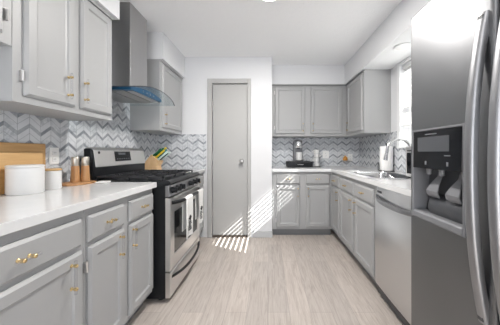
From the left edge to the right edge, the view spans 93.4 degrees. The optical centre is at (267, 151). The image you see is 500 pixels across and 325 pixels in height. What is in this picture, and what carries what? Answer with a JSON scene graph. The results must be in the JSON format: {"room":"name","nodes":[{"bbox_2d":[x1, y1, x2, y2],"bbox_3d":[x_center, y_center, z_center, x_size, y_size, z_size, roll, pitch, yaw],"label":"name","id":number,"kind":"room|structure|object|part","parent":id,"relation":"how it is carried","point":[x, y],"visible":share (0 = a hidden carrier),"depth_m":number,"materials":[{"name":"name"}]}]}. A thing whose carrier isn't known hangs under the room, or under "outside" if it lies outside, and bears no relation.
{"room":"kitchen","nodes":[
{"label":"kitchen","id":0,"kind":"room"},
{"bbox_2d":[93,0,119,19],"bbox_3d":[-1.290,-1.129,0.979,0.360,0.282,1.557,0,0,0],"label":"soffit","id":1,"kind":"structure","parent":0,"point":[112,7],"depth_m":1.68,"materials":[{"name":"white paint"}]},
{"bbox_2d":[147,32,184,77],"bbox_3d":[-1.290,-1.129,2.815,0.360,0.282,0.650,0,0,0],"label":"soffit","id":2,"kind":"structure","parent":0,"point":[159,46],"depth_m":2.54,"materials":[{"name":"white paint"}]},
{"bbox_2d":[182,57,271,236],"bbox_3d":[-0.709,-0.065,3.190,1.523,2.410,0.100,0,0,0],"label":"wall","id":3,"kind":"structure","parent":0,"point":[198,70],"depth_m":3.14,"materials":[{"name":"white paint"}]},
{"bbox_2d":[158,134,205,168],"bbox_3d":[-1.143,-0.005,3.136,0.637,0.460,0.008,0,0,0],"label":"backsplash","id":4,"kind":"structure","parent":3,"relation":"attached to","point":[188,151],"depth_m":3.13,"materials":[{"name":"tile"}]},
{"bbox_2d":[207,79,250,237],"bbox_3d":[-0.517,0.082,3.158,0.580,2.117,0.144,0,0,0],"label":"door","id":5,"kind":"structure","parent":3,"relation":"in","point":[230,214],"depth_m":3.16,"materials":[{"name":"grey paint"}]},
{"bbox_2d":[253,231,272,237],"bbox_3d":[-0.072,1.097,3.133,0.266,0.085,0.014,0,0,0],"label":"baseboard","id":6,"kind":"structure","parent":3,"relation":"attached to","point":[256,234],"depth_m":3.13,"materials":[{"name":"grey paint"}]},
{"bbox_2d":[120,0,401,64],"bbox_3d":[0.050,-1.320,0.385,3.240,0.100,6.970,0,0,0],"label":"ceiling","id":7,"kind":"structure","parent":0,"point":[290,32],"depth_m":2.38,"materials":[{"name":"white paint"}]},
{"bbox_2d":[127,229,403,324],"bbox_3d":[0.050,1.190,0.385,3.240,0.100,6.970,0,0,0],"label":"floor","id":8,"kind":"structure","parent":0,"point":[278,279],"depth_m":1.99,"materials":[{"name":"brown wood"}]},
{"bbox_2d":[0,211,82,324],"bbox_3d":[-1.137,0.703,0.810,0.637,0.875,0.578,0,0,0],"label":"base cabinet","id":9,"kind":"object","parent":8,"relation":"on","point":[41,265],"visible":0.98,"depth_m":0.90,"materials":[{"name":"grey paint"}]},
{"bbox_3d":[-0.832,0.367,0.793,0.028,0.015,0.015,0,0,0],"label":"handle post","id":10,"kind":"part","parent":9,"relation":"part of","materials":[{"name":"gold metal"}]},
{"bbox_3d":[-0.832,0.367,0.832,0.028,0.015,0.015,0,0,0],"label":"handle post","id":11,"kind":"part","parent":9,"relation":"part of","materials":[{"name":"gold metal"}]},
{"bbox_3d":[-0.855,0.367,0.812,0.020,0.125,0.523,0,0,0],"label":"drawer","id":12,"kind":"part","parent":9,"relation":"part of","materials":[{"name":"grey paint"}]},
{"bbox_3d":[-0.855,0.731,0.815,0.020,0.558,0.528,0,0,0],"label":"door","id":13,"kind":"part","parent":9,"relation":"part of","materials":[{"name":"grey paint"}]},
{"bbox_2d":[83,189,152,324],"bbox_3d":[-1.137,0.703,1.428,0.637,0.875,0.654,0,0,0],"label":"base cabinet","id":14,"kind":"object","parent":8,"relation":"on","point":[117,234],"visible":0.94,"depth_m":1.33,"materials":[{"name":"grey paint"}]},
{"bbox_3d":[-0.855,0.367,1.255,0.020,0.125,0.274,0,0,0],"label":"drawer","id":15,"kind":"part","parent":14,"relation":"part of","materials":[{"name":"grey paint"}]},
{"bbox_3d":[-0.855,0.731,1.255,0.020,0.558,0.274,0,0,0],"label":"door","id":16,"kind":"part","parent":14,"relation":"part of","materials":[{"name":"grey paint"}]},
{"bbox_3d":[-0.855,0.367,1.594,0.020,0.125,0.294,0,0,0],"label":"drawer","id":17,"kind":"part","parent":14,"relation":"part of","materials":[{"name":"grey paint"}]},
{"bbox_3d":[-0.855,0.731,1.594,0.020,0.558,0.294,0,0,0],"label":"door","id":18,"kind":"part","parent":14,"relation":"part of","materials":[{"name":"grey paint"}]},
{"bbox_2d":[84,147,200,299],"bbox_3d":[-1.060,0.552,2.151,0.789,1.176,0.762,0,0,0],"label":"range","id":19,"kind":"object","parent":8,"relation":"on","point":[174,254],"visible":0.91,"depth_m":1.87,"materials":[{"name":"silver metal"}]},
{"bbox_3d":[-1.322,0.037,2.145,0.014,0.085,0.230,0,0,0],"label":"display panel","id":20,"kind":"part","parent":19,"relation":"part of","materials":[{"name":"black glass"}]},
{"bbox_2d":[96,172,198,185],"bbox_3d":[-1.097,0.234,2.151,0.717,0.041,0.762,0,0,0],"label":"cooktop","id":21,"kind":"object","parent":19,"relation":"in","point":[180,178],"depth_m":1.90,"materials":[{"name":"black metal"}]},
{"bbox_3d":[-0.729,0.297,1.835,0.041,0.052,0.052,0,0,0],"label":"knob","id":22,"kind":"part","parent":19,"relation":"part of","materials":[{"name":"black plastic"}]},
{"bbox_3d":[-0.755,0.627,2.151,0.040,0.555,0.752,0,0,0],"label":"oven door","id":23,"kind":"part","parent":19,"relation":"part of","materials":[{"name":"silver metal"}]},
{"bbox_3d":[-0.755,1.010,2.151,0.040,0.190,0.752,0,0,0],"label":"drawer","id":24,"kind":"part","parent":19,"relation":"part of","materials":[{"name":"silver metal"}]},
{"bbox_3d":[-0.759,0.298,2.151,0.033,0.084,0.756,0,0,0],"label":"control panel","id":25,"kind":"part","parent":19,"relation":"part of","materials":[{"name":"silver metal"}]},
{"bbox_3d":[-0.715,0.965,2.151,0.066,0.041,0.703,0,0,0],"label":"handle","id":26,"kind":"part","parent":19,"relation":"part of","materials":[{"name":"silver metal"}]},
{"bbox_3d":[-0.706,0.388,2.151,0.081,0.029,0.723,0,0,0],"label":"handle","id":27,"kind":"part","parent":19,"relation":"part of","materials":[{"name":"silver metal"}]},
{"bbox_2d":[182,194,192,238],"bbox_3d":[-0.677,0.541,1.995,0.041,0.339,0.179,0,0,0],"label":"dish towel","id":28,"kind":"object","parent":19,"relation":"hanging from","point":[187,206],"visible":0.98,"depth_m":1.97,"materials":[{"name":"white fabric"}]},
{"bbox_2d":[195,188,202,223],"bbox_3d":[-0.677,0.536,2.335,0.041,0.329,0.169,0,0,0],"label":"dish towel","id":29,"kind":"object","parent":19,"relation":"hanging from","point":[199,197],"visible":0.98,"depth_m":2.31,"materials":[{"name":"white fabric"}]},
{"bbox_2d":[197,173,203,233],"bbox_3d":[-1.137,0.703,2.842,0.637,0.875,0.591,0,0,0],"label":"base cabinet","id":30,"kind":"object","parent":8,"relation":"on","point":[201,225],"visible":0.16,"depth_m":3.03,"materials":[{"name":"grey paint"}]},
{"bbox_2d":[162,169,204,173],"bbox_3d":[-1.148,0.244,2.834,0.626,0.039,0.594,0,0,0],"label":"countertop","id":31,"kind":"structure","parent":30,"relation":"on","point":[194,170],"depth_m":3.02,"materials":[{"name":"stone"}]},
{"bbox_2d":[145,147,170,169],"bbox_3d":[-1.308,0.082,2.800,0.273,0.284,0.130,0,0,0],"label":"knife block","id":32,"kind":"object","parent":31,"relation":"on","point":[154,161],"visible":0.98,"depth_m":2.74,"materials":[{"name":"brown wood"}]},
{"bbox_3d":[-0.855,0.367,2.841,0.020,0.125,0.530,0,0,0],"label":"drawer","id":33,"kind":"part","parent":30,"relation":"part of","materials":[{"name":"grey paint"}]},
{"bbox_3d":[-0.855,0.731,2.841,0.020,0.558,0.530,0,0,0],"label":"door","id":34,"kind":"part","parent":30,"relation":"part of","materials":[{"name":"grey paint"}]},
{"bbox_2d":[272,172,331,234],"bbox_3d":[0.459,0.703,3.442,0.805,0.875,0.637,0,0,0],"label":"base cabinet","id":35,"kind":"object","parent":8,"relation":"on","point":[301,201],"visible":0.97,"depth_m":3.16,"materials":[{"name":"grey paint"}]},
{"bbox_3d":[0.271,0.362,3.160,0.320,0.135,0.020,0,0,0],"label":"drawer","id":36,"kind":"part","parent":35,"relation":"part of","materials":[{"name":"grey paint"}]},
{"bbox_3d":[0.271,0.731,3.160,0.320,0.558,0.020,0,0,0],"label":"door","id":37,"kind":"part","parent":35,"relation":"part of","materials":[{"name":"grey paint"}]},
{"bbox_3d":[0.670,0.362,3.160,0.322,0.135,0.020,0,0,0],"label":"drawer","id":38,"kind":"part","parent":35,"relation":"part of","materials":[{"name":"grey paint"}]},
{"bbox_3d":[0.670,0.731,3.160,0.322,0.558,0.020,0,0,0],"label":"door","id":39,"kind":"part","parent":35,"relation":"part of","materials":[{"name":"grey paint"}]},
{"bbox_2d":[331,172,346,247],"bbox_3d":[1.141,0.703,3.284,0.647,0.875,0.968,0,0,0],"label":"base cabinet","id":40,"kind":"object","parent":8,"relation":"on","point":[335,178],"visible":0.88,"depth_m":2.97,"materials":[{"name":"grey paint"}]},
{"bbox_3d":[0.855,0.367,2.994,0.020,0.125,0.350,0,0,0],"label":"drawer","id":41,"kind":"part","parent":40,"relation":"part of","materials":[{"name":"grey paint"}]},
{"bbox_3d":[0.855,0.731,2.994,0.020,0.558,0.350,0,0,0],"label":"door","id":42,"kind":"part","parent":40,"relation":"part of","materials":[{"name":"grey paint"}]},
{"bbox_2d":[272,161,410,196],"bbox_3d":[0.758,0.204,2.450,1.406,0.119,2.621,0,0,0],"label":"countertop","id":43,"kind":"structure","parent":40,"relation":"on","point":[402,186],"depth_m":2.80,"materials":[{"name":"stone"}]},
{"bbox_2d":[293,140,302,161],"bbox_3d":[0.463,-0.019,3.607,0.135,0.326,0.215,0,0,0],"label":"coffee maker","id":44,"kind":"object","parent":43,"relation":"on","point":[297,144],"visible":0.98,"depth_m":3.57,"materials":[{"name":"grey plastic"}]},
{"bbox_2d":[296,152,303,160],"bbox_3d":[0.475,0.065,3.559,0.103,0.125,0.090,0,0,-37],"label":"mug","id":45,"kind":"object","parent":44,"relation":"on","point":[298,154],"visible":0.97,"depth_m":3.52,"materials":[{"name":"white ceramic"}]},
{"bbox_3d":[0.472,0.185,3.590,0.375,0.080,0.301,0,0,0],"label":"pod drawer","id":46,"kind":"part","parent":43,"relation":"part of","materials":[{"name":"black plastic"}]},
{"bbox_2d":[353,171,410,178],"bbox_3d":[1.130,0.303,2.295,0.400,0.170,0.730,0,0,0],"label":"sink","id":47,"kind":"object","parent":43,"relation":"in","point":[376,174],"visible":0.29,"depth_m":2.56,"materials":[{"name":"silver metal"}]},
{"bbox_2d":[383,138,410,160],"bbox_3d":[1.264,0.043,2.232,0.298,0.364,0.131,0,0,0],"label":"faucet","id":48,"kind":"object","parent":43,"relation":"on","point":[407,142],"visible":0.55,"depth_m":2.26,"materials":[{"name":"silver metal"}]},
{"bbox_3d":[1.265,0.013,2.270,0.268,0.304,0.029,0,0,0],"label":"spout","id":49,"kind":"part","parent":48,"relation":"part of","materials":[{"name":"silver metal"}]},
{"bbox_2d":[406,147,410,177],"bbox_3d":[1.317,0.090,1.867,0.266,0.270,0.415,0,0,0],"label":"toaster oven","id":50,"kind":"object","parent":43,"relation":"on","point":[408,149],"visible":0.15,"depth_m":2.02,"materials":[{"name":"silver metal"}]},
{"bbox_3d":[1.211,0.085,1.903,0.008,0.200,0.285,0,0,0],"label":"glass door","id":51,"kind":"part","parent":50,"relation":"part of","materials":[{"name":"black glass"}]},
{"bbox_2d":[340,175,377,285],"bbox_3d":[1.141,0.703,2.337,0.647,0.875,0.923,0,0,0],"label":"base cabinet","id":52,"kind":"object","parent":8,"relation":"on","point":[357,198],"visible":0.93,"depth_m":2.20,"materials":[{"name":"grey paint"}]},
{"bbox_3d":[0.855,0.367,2.564,0.020,0.125,0.410,0,0,0],"label":"drawer","id":53,"kind":"part","parent":52,"relation":"part of","materials":[{"name":"grey paint"}]},
{"bbox_3d":[0.855,0.731,2.564,0.020,0.558,0.410,0,0,0],"label":"door","id":54,"kind":"part","parent":52,"relation":"part of","materials":[{"name":"grey paint"}]},
{"bbox_3d":[0.875,0.343,2.337,0.020,0.155,0.923,0,0,0],"label":"rail","id":55,"kind":"part","parent":52,"relation":"part of","materials":[{"name":"grey paint"}]},
{"bbox_3d":[0.855,0.367,2.104,0.020,0.125,0.410,0,0,0],"label":"drawer","id":56,"kind":"part","parent":52,"relation":"part of","materials":[{"name":"grey paint"}]},
{"bbox_3d":[0.855,0.731,2.104,0.020,0.558,0.410,0,0,0],"label":"door","id":57,"kind":"part","parent":52,"relation":"part of","materials":[{"name":"grey paint"}]},
{"bbox_2d":[375,186,410,324],"bbox_3d":[1.125,0.704,1.565,0.631,0.872,0.606,0,0,0],"label":"dishwasher","id":58,"kind":"object","parent":8,"relation":"on","point":[392,209],"visible":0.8,"depth_m":1.58,"materials":[{"name":"grey metal"}]},
{"bbox_3d":[0.836,0.359,1.565,0.054,0.054,0.582,0,0,0],"label":"handle","id":59,"kind":"part","parent":58,"relation":"part of","materials":[{"name":"silver metal"}]},
{"bbox_2d":[411,0,499,324],"bbox_3d":[1.038,0.242,0.660,0.834,1.795,0.920,0,0,0],"label":"refrigerator","id":60,"kind":"object","parent":8,"relation":"on","point":[455,44],"visible":1,"depth_m":0.85,"materials":[{"name":"grey metal"}]},
{"bbox_3d":[0.704,-0.009,0.948,0.072,0.159,0.271,0,0,0],"label":"dispenser panel","id":61,"kind":"part","parent":60,"relation":"part of","materials":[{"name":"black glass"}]},
{"bbox_3d":[0.707,0.098,0.948,0.076,0.392,0.295,0,0,0],"label":"dispenser frame","id":62,"kind":"part","parent":60,"relation":"part of","materials":[{"name":"grey plastic"}]},
{"bbox_3d":[0.655,0.050,0.735,0.068,0.970,0.033,0,0,0],"label":"handle","id":63,"kind":"part","parent":60,"relation":"part of","materials":[{"name":"silver metal"}]},
{"bbox_3d":[0.655,0.050,0.655,0.068,0.970,0.033,0,0,0],"label":"handle","id":64,"kind":"part","parent":60,"relation":"part of","materials":[{"name":"silver metal"}]},
{"bbox_3d":[-1.136,0.702,0.260,0.637,0.875,0.519,0,0,0],"label":"base cabinet","id":65,"kind":"object","parent":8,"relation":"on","visible":0},
{"bbox_2d":[0,182,156,235],"bbox_3d":[-1.148,0.244,0.882,0.626,0.039,1.765,0,0,0],"label":"countertop","id":66,"kind":"structure","parent":65,"relation":"on","point":[17,213],"depth_m":1.09,"materials":[{"name":"stone"}]},
{"bbox_2d":[0,169,4,194],"bbox_3d":[-1.401,0.158,1.190,0.017,0.132,0.420,0,0,0],"label":"cutting board","id":67,"kind":"object","parent":66,"relation":"on","point":[2,171],"visible":0.02,"depth_m":1.23,"materials":[{"name":"brown wood"}]},
{"bbox_2d":[0,152,42,169],"bbox_3d":[-1.425,0.114,1.240,0.018,0.222,0.480,0,0,0],"label":"cutting board","id":68,"kind":"object","parent":66,"relation":"on","point":[32,157],"visible":0.46,"depth_m":1.34,"materials":[{"name":"brown wood"}]},
{"bbox_2d":[0,142,45,168],"bbox_3d":[-1.450,0.086,1.252,0.019,0.278,0.545,0,0,0],"label":"cutting board","id":69,"kind":"object","parent":66,"relation":"on","point":[5,147],"visible":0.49,"depth_m":1.38,"materials":[{"name":"brown wood"}]},
{"bbox_2d":[4,164,44,195],"bbox_3d":[-1.315,0.147,1.275,0.154,0.155,0.154,0,0,0],"label":"canister","id":70,"kind":"object","parent":66,"relation":"on","point":[22,179],"visible":1,"depth_m":1.22,"materials":[{"name":"white ceramic"}]},
{"bbox_3d":[-1.315,0.082,1.275,0.154,0.024,0.154,0,0,0],"label":"lid","id":71,"kind":"part","parent":70,"relation":"part of","materials":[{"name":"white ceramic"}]},
{"bbox_2d":[45,168,61,189],"bbox_3d":[-1.312,0.163,1.430,0.090,0.124,0.090,0,0,0],"label":"canister","id":72,"kind":"object","parent":66,"relation":"on","point":[53,176],"visible":0.8,"depth_m":1.40,"materials":[{"name":"white ceramic"}]},
{"bbox_3d":[-1.312,0.113,1.430,0.090,0.024,0.090,0,0,0],"label":"lid","id":73,"kind":"part","parent":72,"relation":"part of","materials":[{"name":"brown wood"}]},
{"bbox_2d":[62,180,95,185],"bbox_3d":[-1.342,0.218,1.643,0.175,0.013,0.224,0,0,0],"label":"serving tray","id":74,"kind":"object","parent":66,"relation":"on","point":[69,183],"visible":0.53,"depth_m":1.61,"materials":[{"name":"brown wood"}]},
{"bbox_2d":[70,157,79,181],"bbox_3d":[-1.365,0.122,1.665,0.059,0.177,0.059,0,0,0],"label":"pepper mill","id":75,"kind":"object","parent":74,"relation":"on","point":[75,161],"visible":1,"depth_m":1.65,"materials":[{"name":"brown wood"}]},
{"bbox_2d":[80,157,89,181],"bbox_3d":[-1.322,0.122,1.700,0.059,0.177,0.059,0,0,0],"label":"pepper mill","id":76,"kind":"object","parent":74,"relation":"on","point":[85,171],"visible":1,"depth_m":1.68,"materials":[{"name":"brown wood"}]},
{"bbox_2d":[95,181,110,183],"bbox_3d":[-1.192,0.219,1.700,0.075,0.011,0.090,0,0,0],"label":"spoon rest","id":77,"kind":"object","parent":66,"relation":"on","point":[98,182],"visible":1,"depth_m":1.67,"materials":[{"name":"white ceramic"}]},
{"bbox_2d":[272,65,344,84],"bbox_3d":[0.587,-1.129,3.600,1.067,0.282,0.340,0,0,0],"label":"soffit alcove","id":78,"kind":"structure","parent":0,"point":[281,74],"depth_m":3.43,"materials":[{"name":"white paint"}]},
{"bbox_2d":[345,0,429,84],"bbox_3d":[1.295,-1.129,1.885,0.350,0.282,3.770,0,0,0],"label":"soffit","id":79,"kind":"structure","parent":0,"point":[377,52],"depth_m":2.34,"materials":[{"name":"white paint"}]},
{"bbox_2d":[393,43,410,50],"bbox_3d":[1.260,-0.981,2.200,0.158,0.014,0.158,0,0,0],"label":"recessed light","id":80,"kind":"object","parent":79,"relation":"attached to","point":[403,46],"visible":0.97,"depth_m":2.19,"materials":[{"name":"white"}]},
{"bbox_2d":[391,59,410,145],"bbox_3d":[1.540,-0.065,0.385,0.140,2.410,6.770,0,0,0],"label":"wall","id":81,"kind":"structure","parent":0,"point":[404,130],"depth_m":2.60,"materials":[{"name":"white paint"}]},
{"bbox_2d":[340,70,390,137],"bbox_3d":[1.286,-0.609,3.289,0.367,0.757,0.959,0,0,0],"label":"upper cabinet","id":82,"kind":"object","parent":81,"relation":"attached to","point":[368,94],"visible":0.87,"depth_m":2.81,"materials":[{"name":"grey paint"}]},
{"bbox_3d":[1.140,-0.611,3.102,0.020,0.692,0.515,0,0,0],"label":"door","id":83,"kind":"part","parent":82,"relation":"part of","materials":[{"name":"grey paint"}]},
{"bbox_3d":[1.148,-0.978,3.289,0.024,0.018,0.959,0,0,0],"label":"crown moulding","id":84,"kind":"part","parent":82,"relation":"part of","materials":[{"name":"grey paint"}]},
{"bbox_2d":[359,131,405,172],"bbox_3d":[1.466,-0.005,2.451,0.008,0.460,2.622,0,0,0],"label":"backsplash","id":85,"kind":"structure","parent":81,"relation":"attached to","point":[369,146],"depth_m":3.14,"materials":[{"name":"tile"}]},
{"bbox_2d":[397,56,410,147],"bbox_3d":[1.520,-0.513,2.150,0.160,0.947,1.010,0,0,0],"label":"window","id":86,"kind":"structure","parent":81,"relation":"in","point":[409,57],"depth_m":2.60,"materials":[{"name":"white"}]},
{"bbox_2d":[403,61,410,126],"bbox_3d":[1.512,-0.614,2.150,0.055,0.678,0.876,0,0,0],"label":"window blind","id":87,"kind":"object","parent":86,"relation":"attached to","point":[406,66],"visible":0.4,"depth_m":2.51,"materials":[{"name":"white"}]},
{"bbox_3d":[1.512,-0.929,2.150,0.055,0.048,0.876,0,0,0],"label":"head rail","id":88,"kind":"part","parent":87,"relation":"part of","materials":[{"name":"white"}]},
{"bbox_3d":[1.487,-0.603,2.468,0.002,0.625,0.002,0,0,0],"label":"cord","id":89,"kind":"part","parent":87,"relation":"part of","materials":[{"name":"white plastic"}]},
{"bbox_3d":[1.580,-0.507,2.150,0.040,0.895,0.900,0,0,0],"label":"frame","id":90,"kind":"part","parent":86,"relation":"part of","materials":[{"name":"white"}]},
{"bbox_3d":[0.000,-0.065,3.820,2.940,2.410,0.100,0,0,0],"label":"wall","id":91,"kind":"structure","parent":0,"visible":0},
{"bbox_2d":[272,85,345,137],"bbox_3d":[0.603,-0.609,3.587,1.093,0.757,0.367,0,0,0],"label":"upper cabinet","id":92,"kind":"object","parent":91,"relation":"attached to","point":[298,111],"visible":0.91,"depth_m":3.44,"materials":[{"name":"grey paint"}]},
{"bbox_3d":[0.323,-0.611,3.440,0.444,0.692,0.020,0,0,0],"label":"door","id":93,"kind":"part","parent":92,"relation":"part of","materials":[{"name":"grey paint"}]},
{"bbox_3d":[0.603,-0.978,3.448,1.093,0.018,0.024,0,0,0],"label":"crown moulding","id":94,"kind":"part","parent":92,"relation":"part of","materials":[{"name":"grey paint"}]},
{"bbox_3d":[0.855,-0.611,3.440,0.466,0.692,0.020,0,0,0],"label":"door","id":95,"kind":"part","parent":92,"relation":"part of","materials":[{"name":"grey paint"}]},
{"bbox_2d":[272,138,358,165],"bbox_3d":[0.761,-0.005,3.766,1.417,0.460,0.008,0,0,0],"label":"backsplash","id":96,"kind":"structure","parent":91,"relation":"attached to","point":[282,148],"depth_m":3.76,"materials":[{"name":"tile"}]},
{"bbox_2d":[323,151,328,157],"bbox_3d":[0.924,0.042,3.757,0.100,0.115,0.009,0,0,0],"label":"wall outlet","id":97,"kind":"object","parent":91,"relation":"attached to","point":[325,153],"visible":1,"depth_m":3.75,"materials":[{"name":"white plastic"}]},
{"bbox_3d":[-1.520,-0.065,0.435,0.100,2.410,6.870,0,0,0],"label":"wall","id":98,"kind":"structure","parent":0,"visible":0},
{"bbox_2d":[0,0,11,45],"bbox_3d":[-1.300,-0.731,0.652,0.340,0.512,0.805,0,0,0],"label":"upper cabinet","id":99,"kind":"object","parent":98,"relation":"attached to","point":[5,5],"visible":1,"depth_m":1.03,"materials":[{"name":"grey paint"}]},
{"bbox_3d":[-1.140,-0.728,0.650,0.020,0.435,0.720,0,0,0],"label":"door","id":100,"kind":"part","parent":99,"relation":"part of","materials":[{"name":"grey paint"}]},
{"bbox_2d":[49,148,58,164],"bbox_3d":[-1.457,0.028,1.603,0.009,0.115,0.072,0,0,0],"label":"wall outlet","id":101,"kind":"object","parent":98,"relation":"attached to","point":[53,152],"visible":1,"depth_m":1.59,"materials":[{"name":"white plastic"}]},
{"bbox_2d":[0,0,112,120],"bbox_3d":[-1.286,-0.609,1.393,0.367,0.757,0.674,0,0,0],"label":"upper cabinet","id":102,"kind":"object","parent":98,"relation":"attached to","point":[57,64],"visible":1,"depth_m":1.29,"materials":[{"name":"grey paint"}]},
{"bbox_3d":[-1.140,-0.611,1.244,0.020,0.692,0.285,0,0,0],"label":"door","id":103,"kind":"part","parent":102,"relation":"part of","materials":[{"name":"grey paint"}]},
{"bbox_3d":[-1.140,-0.611,1.571,0.020,0.692,0.280,0,0,0],"label":"door","id":104,"kind":"part","parent":102,"relation":"part of","materials":[{"name":"grey paint"}]},
{"bbox_3d":[-1.148,-0.978,1.393,0.024,0.018,0.674,0,0,0],"label":"crown moulding","id":105,"kind":"part","parent":102,"relation":"part of","materials":[{"name":"grey paint"}]},
{"bbox_2d":[0,100,157,182],"bbox_3d":[-1.466,-0.382,1.570,0.008,1.213,3.140,0,0,0],"label":"backsplash","id":106,"kind":"structure","parent":98,"relation":"attached to","point":[71,138],"depth_m":1.74,"materials":[{"name":"tile"}]},
{"bbox_2d":[112,2,174,105],"bbox_3d":[-1.211,-0.876,2.121,0.499,0.788,0.740,0,0,0],"label":"range hood","id":107,"kind":"object","parent":98,"relation":"attached to","point":[129,33],"visible":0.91,"depth_m":1.99,"materials":[{"name":"silver metal"}]},
{"bbox_2d":[112,87,160,101],"bbox_3d":[-1.263,-0.516,2.090,0.396,0.056,0.520,0,0,0],"label":"hood","id":108,"kind":"object","parent":107,"relation":"attached to","point":[119,94],"depth_m":2.04,"materials":[{"name":"silver"}]},
{"bbox_2d":[130,59,182,134],"bbox_3d":[-1.286,-0.609,2.817,0.367,0.757,0.643,0,0,0],"label":"upper cabinet","id":109,"kind":"object","parent":98,"relation":"attached to","point":[160,118],"visible":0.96,"depth_m":2.54,"materials":[{"name":"grey paint"}]},
{"bbox_3d":[-1.148,-0.978,2.817,0.024,0.018,0.643,0,0,0],"label":"crown moulding","id":110,"kind":"part","parent":109,"relation":"part of","materials":[{"name":"grey paint"}]},
{"bbox_3d":[-1.140,-0.611,2.822,0.020,0.692,0.565,0,0,0],"label":"door","id":111,"kind":"part","parent":109,"relation":"part of","materials":[{"name":"grey paint"}]},
{"bbox_3d":[1.372,0.062,2.745,0.184,0.326,0.164,0,0,0],"label":"paper towel holder","id":112,"kind":"object","parent":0,"visible":0},
{"bbox_2d":[380,146,392,170],"bbox_3d":[1.382,0.074,2.745,0.142,0.280,0.142,0,0,0],"label":"paper towel roll","id":113,"kind":"object","parent":112,"relation":"on","point":[385,165],"visible":0.82,"depth_m":2.69,"materials":[{"name":"white paper"}]}
]}

